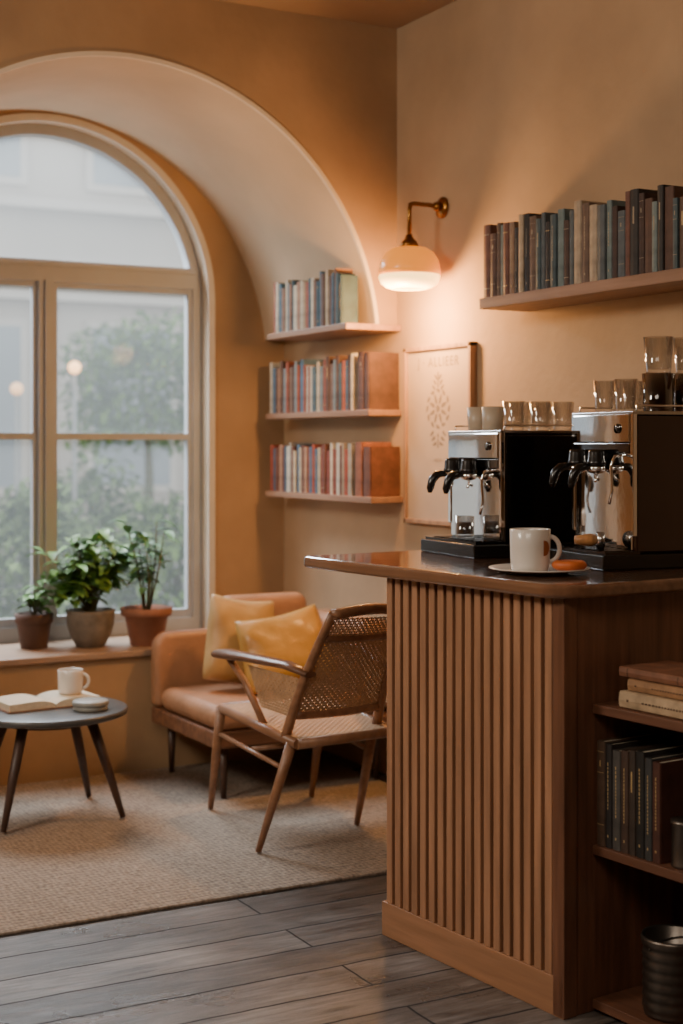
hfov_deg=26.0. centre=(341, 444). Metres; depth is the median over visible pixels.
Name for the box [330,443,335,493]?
book
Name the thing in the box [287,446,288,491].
book
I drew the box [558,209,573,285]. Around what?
book
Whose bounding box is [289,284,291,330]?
book
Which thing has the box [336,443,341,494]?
book
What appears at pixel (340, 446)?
book
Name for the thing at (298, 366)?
book
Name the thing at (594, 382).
drinking glass
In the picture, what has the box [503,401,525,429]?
drinking glass
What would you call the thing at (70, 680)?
mug
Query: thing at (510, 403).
drinking glass
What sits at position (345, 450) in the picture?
book
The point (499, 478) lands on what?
espresso machine
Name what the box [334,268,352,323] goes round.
book
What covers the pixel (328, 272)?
book
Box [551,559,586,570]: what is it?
cookie
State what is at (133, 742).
wall
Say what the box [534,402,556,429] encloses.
drinking glass
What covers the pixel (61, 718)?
coffee table
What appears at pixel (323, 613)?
chair backrest
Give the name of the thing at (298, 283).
book
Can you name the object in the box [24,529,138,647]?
potted plant
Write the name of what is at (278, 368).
book
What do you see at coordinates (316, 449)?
book
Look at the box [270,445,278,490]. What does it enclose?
book
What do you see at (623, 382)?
drinking glass
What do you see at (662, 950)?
metal bucket
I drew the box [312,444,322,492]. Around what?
book
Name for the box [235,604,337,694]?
throw pillow
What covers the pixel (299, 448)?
book
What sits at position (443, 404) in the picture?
print
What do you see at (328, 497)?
wall shelf
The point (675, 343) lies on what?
drinking glass
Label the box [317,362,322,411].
book
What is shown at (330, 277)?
book
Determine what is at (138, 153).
trim
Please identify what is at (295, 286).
book
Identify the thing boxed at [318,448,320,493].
book
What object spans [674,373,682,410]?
drinking glass
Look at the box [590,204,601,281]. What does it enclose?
book
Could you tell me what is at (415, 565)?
countertop
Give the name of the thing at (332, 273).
book
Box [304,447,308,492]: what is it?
book
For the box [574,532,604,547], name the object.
coffee tamper
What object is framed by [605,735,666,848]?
book
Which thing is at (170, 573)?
shrub
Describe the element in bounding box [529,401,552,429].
drinking glass
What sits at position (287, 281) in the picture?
book
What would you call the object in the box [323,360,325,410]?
book
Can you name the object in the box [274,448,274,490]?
book
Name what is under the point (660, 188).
book
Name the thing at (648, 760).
book
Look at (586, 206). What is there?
book
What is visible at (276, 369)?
book
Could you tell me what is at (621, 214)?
book
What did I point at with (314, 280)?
book
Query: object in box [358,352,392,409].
book
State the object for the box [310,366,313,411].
book
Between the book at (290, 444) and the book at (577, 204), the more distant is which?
the book at (290, 444)
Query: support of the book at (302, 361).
on the wall shelf at (370, 412)
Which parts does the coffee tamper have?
handle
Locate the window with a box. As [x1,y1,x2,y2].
[0,123,201,643]
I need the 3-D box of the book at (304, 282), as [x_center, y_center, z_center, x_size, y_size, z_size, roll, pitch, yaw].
[-0.137,-0.627,6.664,0.080,0.214,0.020,0,0,-29]
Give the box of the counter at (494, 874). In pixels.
[382,578,682,1019]
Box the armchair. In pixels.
[208,603,386,852]
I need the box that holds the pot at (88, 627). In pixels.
[65,607,115,647]
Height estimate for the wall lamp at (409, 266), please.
0.389 m
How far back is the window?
6.96 m
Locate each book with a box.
[0,690,100,713]
[270,363,279,413]
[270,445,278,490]
[273,368,274,412]
[274,282,275,332]
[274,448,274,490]
[275,368,277,412]
[275,448,278,490]
[276,282,285,332]
[278,368,279,412]
[279,283,285,332]
[279,445,288,490]
[280,361,294,412]
[282,288,285,331]
[282,447,284,490]
[283,369,285,412]
[285,446,286,491]
[286,280,291,330]
[286,362,294,412]
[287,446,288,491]
[288,283,291,330]
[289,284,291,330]
[289,367,290,412]
[289,443,316,491]
[291,366,295,412]
[291,446,296,491]
[292,280,304,330]
[293,451,296,491]
[294,285,296,329]
[295,361,299,411]
[297,282,299,329]
[297,365,299,411]
[297,444,311,491]
[299,448,300,492]
[300,280,307,328]
[300,359,322,411]
[301,445,311,492]
[303,281,305,328]
[303,365,316,411]
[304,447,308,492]
[306,282,307,327]
[306,366,307,411]
[308,278,310,327]
[308,366,309,411]
[308,448,308,492]
[309,447,311,492]
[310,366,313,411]
[311,278,318,327]
[312,366,316,411]
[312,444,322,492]
[313,279,318,326]
[315,448,317,493]
[316,281,318,326]
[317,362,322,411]
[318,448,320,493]
[319,271,324,326]
[320,366,322,410]
[321,273,324,325]
[321,446,322,493]
[322,444,329,493]
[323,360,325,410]
[325,269,333,325]
[326,356,335,410]
[327,450,329,493]
[329,276,331,324]
[330,364,332,410]
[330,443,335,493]
[332,273,333,324]
[333,359,335,410]
[333,449,335,494]
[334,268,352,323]
[336,273,354,323]
[336,355,347,410]
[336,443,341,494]
[339,363,341,410]
[339,445,341,494]
[340,275,357,322]
[342,360,345,410]
[342,443,347,494]
[344,449,347,494]
[346,360,347,409]
[348,354,350,409]
[348,443,354,495]
[351,353,357,409]
[355,442,390,495]
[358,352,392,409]
[364,447,399,496]
[365,352,398,409]
[484,224,496,297]
[490,233,496,296]
[497,223,502,295]
[501,225,502,294]
[503,222,508,294]
[509,222,518,293]
[515,227,518,292]
[519,214,524,291]
[525,213,540,291]
[530,216,540,290]
[536,218,540,289]
[541,212,557,288]
[545,221,549,287]
[550,214,557,287]
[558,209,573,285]
[564,220,569,285]
[570,210,573,284]
[574,200,606,283]
[582,203,599,282]
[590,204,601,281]
[597,204,606,280]
[597,732,659,845]
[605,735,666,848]
[607,200,624,278]
[612,206,624,277]
[613,741,668,850]
[618,210,624,276]
[619,660,682,686]
[619,690,682,719]
[621,741,676,853]
[625,191,629,275]
[627,678,682,700]
[629,741,682,855]
[630,188,656,274]
[636,743,682,858]
[639,193,656,273]
[645,198,656,272]
[645,751,682,860]
[652,201,656,271]
[653,757,682,863]
[657,184,672,270]
[665,186,682,269]
[673,198,679,268]
[680,196,682,267]
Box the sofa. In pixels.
[151,592,386,798]
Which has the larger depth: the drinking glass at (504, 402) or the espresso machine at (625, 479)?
the drinking glass at (504, 402)
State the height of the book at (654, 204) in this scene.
0.223 m
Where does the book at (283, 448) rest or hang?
on the wall shelf at (328, 497)
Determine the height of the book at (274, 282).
0.239 m
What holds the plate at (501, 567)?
on the countertop at (415, 565)
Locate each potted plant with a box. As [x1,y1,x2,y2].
[14,575,55,649]
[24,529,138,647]
[108,519,179,646]
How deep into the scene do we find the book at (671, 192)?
4.62 m
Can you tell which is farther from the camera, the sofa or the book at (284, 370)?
the book at (284, 370)
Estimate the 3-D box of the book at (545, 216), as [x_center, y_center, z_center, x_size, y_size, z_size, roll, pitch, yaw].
[0.771,-0.681,5.223,0.152,0.269,0.021,0,0,-29]
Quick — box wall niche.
[0,110,283,627]
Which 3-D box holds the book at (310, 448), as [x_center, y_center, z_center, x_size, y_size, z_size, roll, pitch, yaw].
[-0.087,0.115,6.846,0.133,0.214,0.029,0,0,-29]
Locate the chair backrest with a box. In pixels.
[315,609,386,706]
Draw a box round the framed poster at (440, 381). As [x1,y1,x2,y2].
[403,341,476,525]
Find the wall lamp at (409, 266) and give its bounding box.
[378,197,448,290]
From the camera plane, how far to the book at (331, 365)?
6.64 m
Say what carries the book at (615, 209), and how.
on the wall shelf at (665, 281)
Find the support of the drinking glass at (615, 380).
on the espresso machine at (625, 479)
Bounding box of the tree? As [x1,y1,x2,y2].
[57,306,183,587]
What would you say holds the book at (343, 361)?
on the wall shelf at (370, 412)
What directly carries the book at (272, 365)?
on the wall shelf at (370, 412)
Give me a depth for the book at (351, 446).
6.49 m
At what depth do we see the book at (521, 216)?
5.29 m
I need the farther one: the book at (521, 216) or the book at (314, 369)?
the book at (314, 369)
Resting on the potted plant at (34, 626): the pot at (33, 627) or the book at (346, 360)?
the pot at (33, 627)
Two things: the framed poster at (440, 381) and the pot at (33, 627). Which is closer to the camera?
the framed poster at (440, 381)
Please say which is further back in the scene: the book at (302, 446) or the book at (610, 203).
the book at (302, 446)
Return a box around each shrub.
[0,446,176,606]
[0,480,113,618]
[94,488,183,611]
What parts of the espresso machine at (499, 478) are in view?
handle, handle, control panel, splash panel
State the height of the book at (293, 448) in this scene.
0.216 m
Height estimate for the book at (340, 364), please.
0.211 m
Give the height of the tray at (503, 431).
0.029 m
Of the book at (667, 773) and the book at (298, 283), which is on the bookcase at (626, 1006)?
the book at (667, 773)
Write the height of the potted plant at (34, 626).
0.330 m
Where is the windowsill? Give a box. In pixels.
[0,636,150,666]
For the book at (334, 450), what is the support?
on the wall shelf at (328, 497)
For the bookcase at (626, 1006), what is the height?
0.800 m
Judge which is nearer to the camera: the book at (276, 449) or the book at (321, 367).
the book at (321, 367)
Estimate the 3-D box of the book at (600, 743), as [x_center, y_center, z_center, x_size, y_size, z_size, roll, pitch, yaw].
[0.742,0.887,3.824,0.202,0.265,0.029,0,0,-34]
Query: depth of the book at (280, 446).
7.09 m
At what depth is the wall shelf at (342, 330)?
6.53 m
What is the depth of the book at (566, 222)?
5.07 m
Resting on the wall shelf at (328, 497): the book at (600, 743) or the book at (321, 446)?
the book at (321, 446)
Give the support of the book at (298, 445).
on the wall shelf at (328, 497)
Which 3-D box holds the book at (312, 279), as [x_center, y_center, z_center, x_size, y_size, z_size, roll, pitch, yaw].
[-0.096,-0.631,6.599,0.082,0.222,0.032,0,0,-29]
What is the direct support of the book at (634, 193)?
on the wall shelf at (665, 281)
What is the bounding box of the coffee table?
[0,695,127,832]
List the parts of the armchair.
leg, armrest, leg, seat frame, woven seat, leg, frame, armrest, leg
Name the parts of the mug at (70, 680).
handle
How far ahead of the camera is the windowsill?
6.52 m
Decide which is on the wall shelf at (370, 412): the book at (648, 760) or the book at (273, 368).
the book at (273, 368)
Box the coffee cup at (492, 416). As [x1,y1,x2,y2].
[481,406,503,429]
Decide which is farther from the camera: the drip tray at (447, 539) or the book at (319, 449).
the book at (319, 449)
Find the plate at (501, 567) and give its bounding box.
[489,563,590,574]
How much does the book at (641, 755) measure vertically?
0.262 m
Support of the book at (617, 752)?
on the bookcase at (626, 1006)
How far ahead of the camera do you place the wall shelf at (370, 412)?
6.61 m
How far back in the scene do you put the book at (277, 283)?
6.87 m
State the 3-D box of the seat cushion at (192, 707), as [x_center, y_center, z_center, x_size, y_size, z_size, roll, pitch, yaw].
[-0.344,1.105,6.355,0.700,0.099,0.610,0,0,-29]
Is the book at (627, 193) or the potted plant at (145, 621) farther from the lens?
the potted plant at (145, 621)
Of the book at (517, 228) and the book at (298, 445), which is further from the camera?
the book at (298, 445)
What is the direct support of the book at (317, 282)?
on the wall shelf at (342, 330)
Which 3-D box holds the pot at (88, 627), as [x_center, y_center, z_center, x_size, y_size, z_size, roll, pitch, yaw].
[-1.135,0.827,6.688,0.224,0.167,0.224,0,0,-29]
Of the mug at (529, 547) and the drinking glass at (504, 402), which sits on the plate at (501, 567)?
the mug at (529, 547)
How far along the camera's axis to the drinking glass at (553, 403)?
4.76 m
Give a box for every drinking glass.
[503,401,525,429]
[509,402,530,429]
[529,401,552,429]
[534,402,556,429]
[552,401,573,430]
[593,380,614,411]
[614,379,637,411]
[622,381,642,410]
[642,373,674,410]
[643,336,673,372]
[673,337,678,373]
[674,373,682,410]
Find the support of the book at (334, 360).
on the wall shelf at (370, 412)
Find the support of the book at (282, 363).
on the wall shelf at (370, 412)
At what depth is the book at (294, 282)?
6.74 m
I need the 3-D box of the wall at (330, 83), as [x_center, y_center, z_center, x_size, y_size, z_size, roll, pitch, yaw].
[-2.354,-0.180,5.618,5.330,3.260,1.090,0,0,-29]
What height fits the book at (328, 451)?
0.198 m
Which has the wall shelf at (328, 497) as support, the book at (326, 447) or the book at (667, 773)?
the book at (326, 447)
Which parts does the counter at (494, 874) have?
slat panel, panel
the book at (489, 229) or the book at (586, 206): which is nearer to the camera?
the book at (586, 206)
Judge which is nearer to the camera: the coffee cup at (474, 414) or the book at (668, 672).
the book at (668, 672)
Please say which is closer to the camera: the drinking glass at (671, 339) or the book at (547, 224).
the drinking glass at (671, 339)
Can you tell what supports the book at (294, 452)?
on the wall shelf at (328, 497)
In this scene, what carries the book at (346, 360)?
on the wall shelf at (370, 412)
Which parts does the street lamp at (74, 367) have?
globe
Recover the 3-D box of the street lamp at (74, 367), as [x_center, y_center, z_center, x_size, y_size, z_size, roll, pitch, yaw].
[-2.307,0.463,12.784,0.110,2.375,0.110,0,0,-29]
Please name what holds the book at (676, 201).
on the wall shelf at (665, 281)
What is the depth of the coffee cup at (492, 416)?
4.78 m
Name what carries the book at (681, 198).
on the wall shelf at (665, 281)
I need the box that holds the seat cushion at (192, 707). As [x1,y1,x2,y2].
[162,682,360,729]
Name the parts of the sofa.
leg, backrest, leg, frame, leg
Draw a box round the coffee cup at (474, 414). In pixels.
[467,407,483,430]
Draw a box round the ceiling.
[219,0,456,28]
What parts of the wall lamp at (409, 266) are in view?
lamp shade, lamp shade, arm, wall plate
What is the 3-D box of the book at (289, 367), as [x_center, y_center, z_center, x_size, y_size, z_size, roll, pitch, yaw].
[-0.182,-0.260,7.034,0.140,0.215,0.034,0,0,-29]
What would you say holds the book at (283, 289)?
on the wall shelf at (342, 330)
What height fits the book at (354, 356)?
0.249 m
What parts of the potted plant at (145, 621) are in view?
stem, pot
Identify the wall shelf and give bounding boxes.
[265,491,402,503]
[266,409,400,419]
[267,323,400,341]
[479,268,682,311]
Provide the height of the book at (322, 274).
0.232 m
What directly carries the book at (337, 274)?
on the wall shelf at (342, 330)
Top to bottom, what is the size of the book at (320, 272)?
0.244 m
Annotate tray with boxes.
[425,535,507,544]
[448,424,571,433]
[550,544,639,554]
[572,404,682,415]
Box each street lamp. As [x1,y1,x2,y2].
[10,382,22,612]
[68,361,80,524]
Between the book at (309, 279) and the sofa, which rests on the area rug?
the sofa
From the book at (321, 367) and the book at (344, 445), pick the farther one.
the book at (321, 367)
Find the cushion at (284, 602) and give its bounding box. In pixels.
[223,592,306,616]
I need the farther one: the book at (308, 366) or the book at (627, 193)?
the book at (308, 366)
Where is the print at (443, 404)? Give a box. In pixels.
[426,373,449,447]
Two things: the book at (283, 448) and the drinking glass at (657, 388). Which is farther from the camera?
the book at (283, 448)
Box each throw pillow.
[203,593,273,682]
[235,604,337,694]
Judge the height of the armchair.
0.893 m
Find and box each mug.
[58,668,89,694]
[510,528,561,570]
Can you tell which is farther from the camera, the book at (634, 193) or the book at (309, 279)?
the book at (309, 279)
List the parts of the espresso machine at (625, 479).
handle, handle, control panel, splash panel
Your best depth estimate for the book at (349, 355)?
6.50 m
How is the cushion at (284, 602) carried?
on the sofa
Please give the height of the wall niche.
2.720 m
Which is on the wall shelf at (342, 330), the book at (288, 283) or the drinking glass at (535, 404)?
the book at (288, 283)
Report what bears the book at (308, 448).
on the wall shelf at (328, 497)
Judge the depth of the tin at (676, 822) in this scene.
3.56 m
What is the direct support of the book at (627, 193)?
on the wall shelf at (665, 281)
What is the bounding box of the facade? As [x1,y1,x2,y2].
[0,137,183,571]
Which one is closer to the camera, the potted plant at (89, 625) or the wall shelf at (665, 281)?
the wall shelf at (665, 281)
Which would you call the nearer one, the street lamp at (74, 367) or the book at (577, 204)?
the book at (577, 204)
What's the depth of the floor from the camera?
4.08 m
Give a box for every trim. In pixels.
[0,51,378,323]
[0,113,214,614]
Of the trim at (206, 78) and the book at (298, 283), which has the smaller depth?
the trim at (206, 78)
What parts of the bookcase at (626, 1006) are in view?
shelf, shelf, shelf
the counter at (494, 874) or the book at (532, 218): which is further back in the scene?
the book at (532, 218)
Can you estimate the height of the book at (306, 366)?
0.214 m
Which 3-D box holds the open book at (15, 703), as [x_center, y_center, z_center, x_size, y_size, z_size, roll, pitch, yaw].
[-1.162,1.003,5.810,0.392,0.035,0.216,0,0,-34]
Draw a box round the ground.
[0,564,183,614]
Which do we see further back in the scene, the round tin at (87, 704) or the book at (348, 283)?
the book at (348, 283)
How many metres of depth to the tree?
15.23 m
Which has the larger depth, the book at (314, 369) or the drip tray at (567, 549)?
the book at (314, 369)
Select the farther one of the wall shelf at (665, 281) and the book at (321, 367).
the book at (321, 367)
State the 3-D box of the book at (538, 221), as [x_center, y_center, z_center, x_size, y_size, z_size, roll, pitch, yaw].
[0.759,-0.671,5.247,0.160,0.251,0.029,0,0,-29]
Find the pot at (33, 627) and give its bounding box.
[14,611,53,649]
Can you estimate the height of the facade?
8.400 m
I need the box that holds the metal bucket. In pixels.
[640,924,682,1023]
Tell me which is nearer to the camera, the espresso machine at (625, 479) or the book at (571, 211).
the espresso machine at (625, 479)
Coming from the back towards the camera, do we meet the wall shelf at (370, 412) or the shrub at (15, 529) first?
the shrub at (15, 529)
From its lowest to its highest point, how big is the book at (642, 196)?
0.260 m
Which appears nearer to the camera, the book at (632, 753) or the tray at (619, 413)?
the book at (632, 753)
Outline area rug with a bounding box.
[0,752,386,936]
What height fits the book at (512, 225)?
0.261 m
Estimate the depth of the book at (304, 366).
6.87 m
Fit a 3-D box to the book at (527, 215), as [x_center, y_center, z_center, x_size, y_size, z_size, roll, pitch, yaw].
[0.728,-0.686,5.313,0.160,0.280,0.030,0,0,-29]
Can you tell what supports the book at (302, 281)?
on the wall shelf at (342, 330)
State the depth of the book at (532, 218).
5.24 m
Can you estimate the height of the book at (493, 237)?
0.233 m
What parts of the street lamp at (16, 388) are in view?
globe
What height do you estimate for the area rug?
0.012 m
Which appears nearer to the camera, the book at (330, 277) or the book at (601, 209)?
the book at (601, 209)
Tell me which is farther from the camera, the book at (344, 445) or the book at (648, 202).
the book at (344, 445)
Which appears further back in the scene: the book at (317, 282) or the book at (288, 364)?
the book at (288, 364)
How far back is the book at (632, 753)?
3.67 m
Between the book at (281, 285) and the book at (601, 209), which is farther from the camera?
the book at (281, 285)
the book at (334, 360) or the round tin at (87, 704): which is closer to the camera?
the round tin at (87, 704)
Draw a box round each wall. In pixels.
[0,0,396,340]
[0,656,321,785]
[284,0,682,773]
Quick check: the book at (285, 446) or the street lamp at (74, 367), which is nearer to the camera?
the book at (285, 446)
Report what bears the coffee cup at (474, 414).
on the espresso machine at (499, 478)
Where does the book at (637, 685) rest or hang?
on the book at (653, 704)
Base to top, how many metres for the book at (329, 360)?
0.246 m
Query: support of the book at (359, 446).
on the wall shelf at (328, 497)
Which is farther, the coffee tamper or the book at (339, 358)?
the book at (339, 358)
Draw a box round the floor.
[0,750,627,1023]
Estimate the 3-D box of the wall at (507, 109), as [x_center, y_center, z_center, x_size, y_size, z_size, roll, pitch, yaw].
[1.870,-0.180,3.598,0.100,3.260,9.080,0,0,-29]
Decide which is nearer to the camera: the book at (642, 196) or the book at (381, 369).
the book at (642, 196)
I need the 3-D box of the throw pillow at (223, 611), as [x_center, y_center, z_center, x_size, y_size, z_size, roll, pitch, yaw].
[-0.443,0.846,6.422,0.358,0.403,0.180,0,0,-22]
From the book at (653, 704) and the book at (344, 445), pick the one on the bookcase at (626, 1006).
the book at (653, 704)
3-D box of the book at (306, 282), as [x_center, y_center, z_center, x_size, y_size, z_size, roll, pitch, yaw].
[-0.119,-0.624,6.644,0.086,0.209,0.028,0,0,-29]
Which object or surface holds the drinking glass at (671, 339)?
on the drinking glass at (657, 388)
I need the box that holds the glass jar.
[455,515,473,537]
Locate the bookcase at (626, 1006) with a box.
[593,700,682,1023]
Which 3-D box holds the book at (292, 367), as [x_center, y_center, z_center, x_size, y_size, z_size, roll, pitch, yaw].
[-0.172,-0.261,7.000,0.137,0.217,0.033,0,0,-29]
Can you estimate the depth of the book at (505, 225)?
5.38 m
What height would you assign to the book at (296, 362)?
0.240 m
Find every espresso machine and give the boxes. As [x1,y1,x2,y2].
[421,424,574,558]
[549,404,682,570]
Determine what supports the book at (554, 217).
on the wall shelf at (665, 281)
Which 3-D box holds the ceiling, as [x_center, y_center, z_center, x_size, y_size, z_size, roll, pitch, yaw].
[-0.504,-1.850,2.281,5.530,0.080,9.080,0,0,-29]
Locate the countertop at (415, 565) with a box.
[304,550,682,598]
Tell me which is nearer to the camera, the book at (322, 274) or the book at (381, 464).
the book at (381, 464)
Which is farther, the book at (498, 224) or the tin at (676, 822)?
the book at (498, 224)
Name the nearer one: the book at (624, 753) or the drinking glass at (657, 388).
the book at (624, 753)
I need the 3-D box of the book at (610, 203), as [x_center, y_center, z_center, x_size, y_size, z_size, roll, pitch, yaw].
[0.952,-0.676,4.917,0.166,0.261,0.026,0,0,-29]
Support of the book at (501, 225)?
on the wall shelf at (665, 281)
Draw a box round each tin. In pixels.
[72,697,108,711]
[670,816,682,869]
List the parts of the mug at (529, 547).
handle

